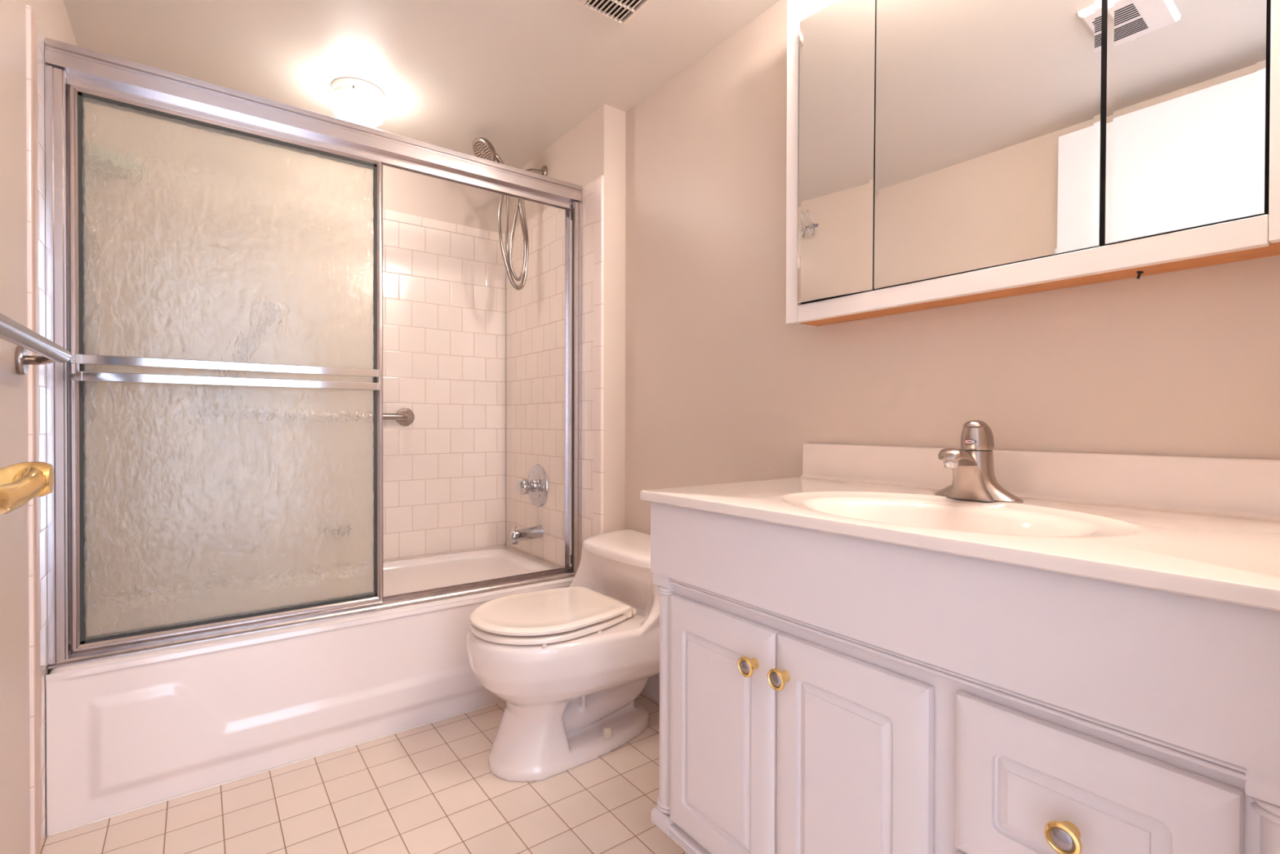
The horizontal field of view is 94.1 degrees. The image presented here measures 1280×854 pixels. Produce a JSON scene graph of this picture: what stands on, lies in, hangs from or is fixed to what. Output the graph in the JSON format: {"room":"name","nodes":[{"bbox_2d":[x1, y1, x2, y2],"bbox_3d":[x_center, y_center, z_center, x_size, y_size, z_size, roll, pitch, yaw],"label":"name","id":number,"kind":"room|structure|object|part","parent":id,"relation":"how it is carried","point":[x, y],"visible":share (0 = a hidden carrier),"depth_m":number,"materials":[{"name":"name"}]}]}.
{"room":"bathroom","nodes":[
{"label":"bathroom","id":0,"kind":"room"},
{"bbox_2d":[0,0,77,853],"bbox_3d":[-1.036,-0.103,0.817,0.120,2.106,2.738,0,1,-37],"label":"wall","id":1,"kind":"structure","parent":0,"point":[51,15],"depth_m":1.20,"materials":[{"name":"beige paint"}]},
{"bbox_2d":[26,4,41,853],"bbox_3d":[-1.324,0.022,1.301,0.009,1.846,0.053,0,1,-37],"label":"trim","id":2,"kind":"structure","parent":1,"relation":"attached to","point":[31,20],"depth_m":1.28,"materials":[{"name":"wood"}]},
{"bbox_2d":[0,312,71,375],"bbox_3d":[-1.039,-0.134,0.979,0.083,0.061,0.692,0,1,-37],"label":"towel bar","id":3,"kind":"object","parent":1,"relation":"attached to","point":[25,339],"visible":1,"depth_m":1.03,"materials":[{"name":"silver metal"}]},
{"bbox_3d":[-1.212,-0.139,1.209,0.100,0.025,0.034,0,0,12],"label":"post","id":4,"kind":"part","parent":3,"relation":"part of","materials":[{"name":"silver metal"}]},
{"bbox_2d":[40,692,684,853],"bbox_3d":[0.063,1.002,0.810,1.870,0.100,4.300,0,1,-37],"label":"floor","id":5,"kind":"structure","parent":0,"point":[432,788],"depth_m":1.48,"materials":[{"name":"tile"}]},
{"bbox_2d":[45,546,574,835],"bbox_3d":[-1.000,0.751,2.092,1.450,0.378,0.726,0,1,-37],"label":"bathtub","id":6,"kind":"object","parent":5,"relation":"on","point":[126,732],"visible":0.67,"depth_m":1.63,"materials":[{"name":"ceramic"}]},
{"bbox_2d":[48,699,505,835],"bbox_3d":[-0.786,0.941,1.808,1.446,0.004,0.006,0,1,-37],"label":"trim","id":7,"kind":"structure","parent":6,"relation":"attached to","point":[503,700],"depth_m":1.61,"materials":[{"name":"white"}]},
{"bbox_2d":[44,36,582,668],"bbox_3d":[-0.825,-0.174,1.853,1.452,1.475,0.085,0,1,-37],"label":"shower door frame","id":8,"kind":"structure","parent":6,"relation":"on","point":[66,64],"depth_m":1.60,"materials":[{"name":"metal"}]},
{"bbox_2d":[67,84,383,654],"bbox_3d":[-1.081,-0.142,1.637,0.713,1.385,0.067,0,1,-37],"label":"shower panel","id":9,"kind":"object","parent":8,"relation":"attached to","point":[225,280],"visible":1,"depth_m":1.61,"materials":[{"name":"glass"}]},
{"bbox_3d":[-0.824,-0.868,1.848,1.452,0.088,0.084,0,1,-37],"label":"header rail","id":10,"kind":"part","parent":8,"relation":"part of","materials":[{"name":"metal"}]},
{"bbox_2d":[466,528,659,782],"bbox_3d":[-0.179,0.658,1.796,0.685,0.573,0.510,0,1,-37],"label":"toilet","id":11,"kind":"object","parent":5,"relation":"on","point":[569,665],"visible":0.82,"depth_m":1.64,"materials":[{"name":"ceramic"}]},
{"bbox_3d":[-0.279,0.551,1.720,0.412,0.017,0.366,0,1,-37],"label":"seat","id":12,"kind":"part","parent":11,"relation":"part of","materials":[{"name":"plastic"}]},
{"bbox_3d":[-0.272,0.526,1.725,0.430,0.017,0.366,0,1,-37],"label":"seat lid","id":13,"kind":"part","parent":11,"relation":"part of","materials":[{"name":"plastic"}]},
{"bbox_3d":[-0.005,0.390,1.922,0.248,0.038,0.516,0,1,-37],"label":"tank lid","id":14,"kind":"part","parent":11,"relation":"part of","materials":[{"name":"ceramic"}]},
{"bbox_2d":[650,501,1279,853],"bbox_3d":[0.502,0.552,0.997,0.550,0.798,0.954,0,1,-37],"label":"vanity cabinet","id":15,"kind":"object","parent":5,"relation":"on","point":[821,692],"visible":1,"depth_m":0.76,"materials":[{"name":"white wood"}]},
{"bbox_3d":[0.305,0.812,0.871,0.020,0.024,0.819,0,1,-37],"label":"moulding","id":16,"kind":"part","parent":15,"relation":"part of","materials":[{"name":"white wood"}]},
{"bbox_3d":[0.142,0.559,1.082,0.019,0.450,0.270,0,1,-37],"label":"cabinet door","id":17,"kind":"part","parent":15,"relation":"part of","materials":[{"name":"white wood"}]},
{"bbox_3d":[0.182,0.396,0.990,0.026,0.034,0.034,0,1,-37],"label":"knob","id":18,"kind":"part","parent":15,"relation":"part of","materials":[{"name":"gold metal"}]},
{"bbox_3d":[0.220,0.395,0.938,0.026,0.034,0.034,0,1,-37],"label":"knob","id":19,"kind":"part","parent":15,"relation":"part of","materials":[{"name":"gold metal"}]},
{"bbox_3d":[0.299,0.561,0.870,0.019,0.450,0.252,0,1,-37],"label":"cabinet door","id":20,"kind":"part","parent":15,"relation":"part of","materials":[{"name":"white wood"}]},
{"bbox_3d":[0.307,0.310,0.868,0.017,0.013,0.819,0,1,-37],"label":"moulding","id":21,"kind":"part","parent":15,"relation":"part of","materials":[{"name":"white wood"}]},
{"bbox_2d":[640,443,1279,611],"bbox_3d":[0.505,0.153,1.000,0.540,0.216,0.967,0,1,-37],"label":"countertop","id":22,"kind":"structure","parent":15,"relation":"on","point":[1206,527],"depth_m":0.93,"materials":[{"name":"stone"}]},
{"bbox_2d":[934,420,1023,502],"bbox_3d":[0.591,0.060,1.079,0.146,0.145,0.154,0,1,-37],"label":"faucet","id":23,"kind":"object","parent":22,"relation":"on","point":[974,477],"visible":1,"depth_m":1.08,"materials":[{"name":"silver metal"}]},
{"bbox_3d":[0.573,0.085,1.066,0.103,0.094,0.088,0,1,-37],"label":"spout","id":24,"kind":"part","parent":23,"relation":"part of","materials":[{"name":"silver metal"}]},
{"bbox_3d":[0.624,0.015,1.103,0.060,0.055,0.054,0,1,-37],"label":"lever handle","id":25,"kind":"part","parent":23,"relation":"part of","materials":[{"name":"silver metal"}]},
{"bbox_3d":[0.468,0.659,0.642,0.019,0.258,0.253,0,1,-37],"label":"drawer","id":26,"kind":"part","parent":15,"relation":"part of","materials":[{"name":"white wood"}]},
{"bbox_3d":[0.450,0.432,0.629,0.026,0.034,0.034,0,1,-37],"label":"knob","id":27,"kind":"part","parent":15,"relation":"part of","materials":[{"name":"gold metal"}]},
{"bbox_3d":[0.469,0.427,0.641,0.019,0.193,0.253,0,1,-37],"label":"drawer","id":28,"kind":"part","parent":15,"relation":"part of","materials":[{"name":"white wood"}]},
{"bbox_2d":[62,0,780,168],"bbox_3d":[0.068,-1.204,0.794,1.870,0.100,4.300,0,1,-37],"label":"ceiling","id":29,"kind":"structure","parent":0,"point":[517,76],"depth_m":1.83,"materials":[{"name":"paint"}]},
{"bbox_2d":[330,77,386,128],"bbox_3d":[-0.977,-1.109,2.068,0.174,0.111,0.174,0,1,-37],"label":"ceiling light","id":30,"kind":"object","parent":29,"relation":"attached to","point":[355,100],"visible":0.93,"depth_m":2.01,"materials":[{"name":"white glass"}]},
{"bbox_2d":[577,0,652,25],"bbox_3d":[-0.014,-1.153,1.543,0.156,0.010,0.310,0,1,-37],"label":"ceiling vent","id":31,"kind":"object","parent":29,"relation":"in","point":[622,11],"visible":1,"depth_m":1.64,"materials":[{"name":"metal"}]},
{"bbox_2d":[382,165,506,560],"bbox_3d":[-1.204,-0.116,2.450,1.757,2.106,0.100,0,1,-37],"label":"wall","id":32,"kind":"structure","parent":0,"point":[444,270],"depth_m":2.63,"materials":[{"name":"white tile"}]},
{"bbox_2d":[382,408,414,426],"bbox_3d":[-1.260,-0.047,2.307,0.768,0.087,0.064,0,1,-37],"label":"grab bar","id":33,"kind":"object","parent":32,"relation":"attached to","point":[403,416],"visible":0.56,"depth_m":2.52,"materials":[{"name":"silver metal"}]},
{"bbox_2d":[506,103,626,567],"bbox_3d":[-0.306,-0.114,2.544,0.204,2.106,0.837,0,1,-37],"label":"wall","id":34,"kind":"structure","parent":0,"point":[594,148],"depth_m":2.40,"materials":[{"name":"white tile"}]},
{"bbox_2d":[472,137,547,289],"bbox_3d":[-0.535,-0.855,2.442,0.298,0.579,0.107,0,1,-37],"label":"shower","id":35,"kind":"object","parent":34,"relation":"attached to","point":[482,148],"visible":0.73,"depth_m":2.44,"materials":[{"name":"silver metal"}]},
{"bbox_3d":[-0.626,-1.092,2.371,0.064,0.073,0.093,0,1,-37],"label":"plate","id":36,"kind":"part","parent":35,"relation":"part of","materials":[{"name":"silver metal"}]},
{"bbox_3d":[-0.551,-1.040,2.429,0.164,0.148,0.026,0,1,-37],"label":"handle","id":37,"kind":"part","parent":35,"relation":"part of","materials":[{"name":"silver metal"}]},
{"bbox_3d":[-0.455,-1.046,2.483,0.118,0.069,0.025,0,0,-28],"label":"shower arm","id":38,"kind":"part","parent":35,"relation":"part of","materials":[{"name":"silver metal"}]},
{"bbox_2d":[509,524,543,544],"bbox_3d":[-0.477,0.447,2.490,0.136,0.074,0.056,0,1,-37],"label":"tub spout","id":39,"kind":"object","parent":34,"relation":"attached to","point":[536,531],"visible":1,"depth_m":2.47,"materials":[{"name":"silver metal"}]},
{"bbox_2d":[516,464,547,506],"bbox_3d":[-0.472,0.250,2.522,0.090,0.181,0.181,0,1,-37],"label":"shower valve","id":40,"kind":"object","parent":34,"relation":"attached to","point":[536,485],"visible":1,"depth_m":2.51,"materials":[{"name":"silver metal"}]},
{"bbox_3d":[-0.481,0.250,2.516,0.068,0.065,0.072,0,1,-37],"label":"control knob","id":41,"kind":"part","parent":40,"relation":"part of","materials":[{"name":"silver metal"}]},
{"bbox_2d":[593,175,604,535],"bbox_3d":[-0.152,0.019,2.171,0.009,1.846,0.053,0,1,-37],"label":"trim","id":42,"kind":"structure","parent":34,"relation":"attached to","point":[598,183],"depth_m":2.16,"materials":[{"name":"ceramic"}]},
{"bbox_2d":[625,0,1279,534],"bbox_3d":[0.552,-0.105,1.476,0.100,2.106,1.902,0,1,-37],"label":"wall","id":43,"kind":"structure","parent":0,"point":[720,389],"depth_m":1.55,"materials":[{"name":"beige paint"}]},
{"bbox_2d":[641,674,659,702],"bbox_3d":[0.183,0.894,1.883,0.012,0.100,0.822,0,1,-37],"label":"baseboard","id":44,"kind":"structure","parent":43,"relation":"attached to","point":[651,689],"depth_m":2.06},
{"bbox_2d":[786,0,1279,326],"bbox_3d":[0.676,-0.645,1.125,0.114,0.807,0.939,0,1,-37],"label":"medicine cabinet","id":45,"kind":"object","parent":43,"relation":"attached to","point":[940,153],"visible":1,"depth_m":1.06,"materials":[{"name":"white paint"}]},
{"bbox_3d":[0.381,-0.654,1.468,0.019,0.796,0.036,0,1,-37],"label":"frame","id":46,"kind":"part","parent":45,"relation":"part of","materials":[{"name":"white paint"}]},
{"bbox_3d":[0.630,-1.011,1.132,0.019,0.076,0.794,0,1,-37],"label":"frame","id":47,"kind":"part","parent":45,"relation":"part of","materials":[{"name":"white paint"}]},
{"bbox_3d":[0.445,-0.635,1.361,0.004,0.675,0.189,0,0,-42],"label":"mirror door","id":48,"kind":"part","parent":45,"relation":"part of","materials":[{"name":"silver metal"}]},
{"bbox_3d":[0.629,-0.633,1.126,0.005,0.675,0.399,0,0,-37],"label":"mirror door","id":49,"kind":"part","parent":45,"relation":"part of","materials":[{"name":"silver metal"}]},
{"bbox_3d":[0.628,-0.273,1.137,0.019,0.041,0.794,0,1,-37],"label":"frame","id":50,"kind":"part","parent":45,"relation":"part of","materials":[{"name":"white paint"}]},
{"bbox_3d":[0.806,-0.631,0.888,0.004,0.675,0.178,0,0,-37],"label":"mirror door","id":51,"kind":"part","parent":45,"relation":"part of","materials":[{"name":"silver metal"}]},
{"bbox_3d":[0.898,-0.649,0.772,0.019,0.793,0.108,0,1,-37],"label":"frame","id":52,"kind":"part","parent":45,"relation":"part of","materials":[{"name":"white paint"}]},
{"bbox_2d":[799,443,1279,521],"bbox_3d":[0.710,0.090,1.151,0.032,0.089,0.966,0,1,-37],"label":"backsplash","id":53,"kind":"structure","parent":43,"relation":"attached to","point":[1235,487],"depth_m":1.03,"materials":[{"name":"stone"}]},
{"bbox_3d":[0.413,-0.096,0.257,1.777,2.106,0.110,0,1,-37],"label":"wall","id":54,"kind":"structure","parent":0,"visible":0},
{"bbox_2d":[0,461,54,515],"bbox_3d":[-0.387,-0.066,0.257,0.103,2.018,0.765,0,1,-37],"label":"door handle","id":55,"kind":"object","parent":54,"relation":"in","point":[20,482],"depth_m":0.52,"materials":[{"name":"metal"}]}
]}

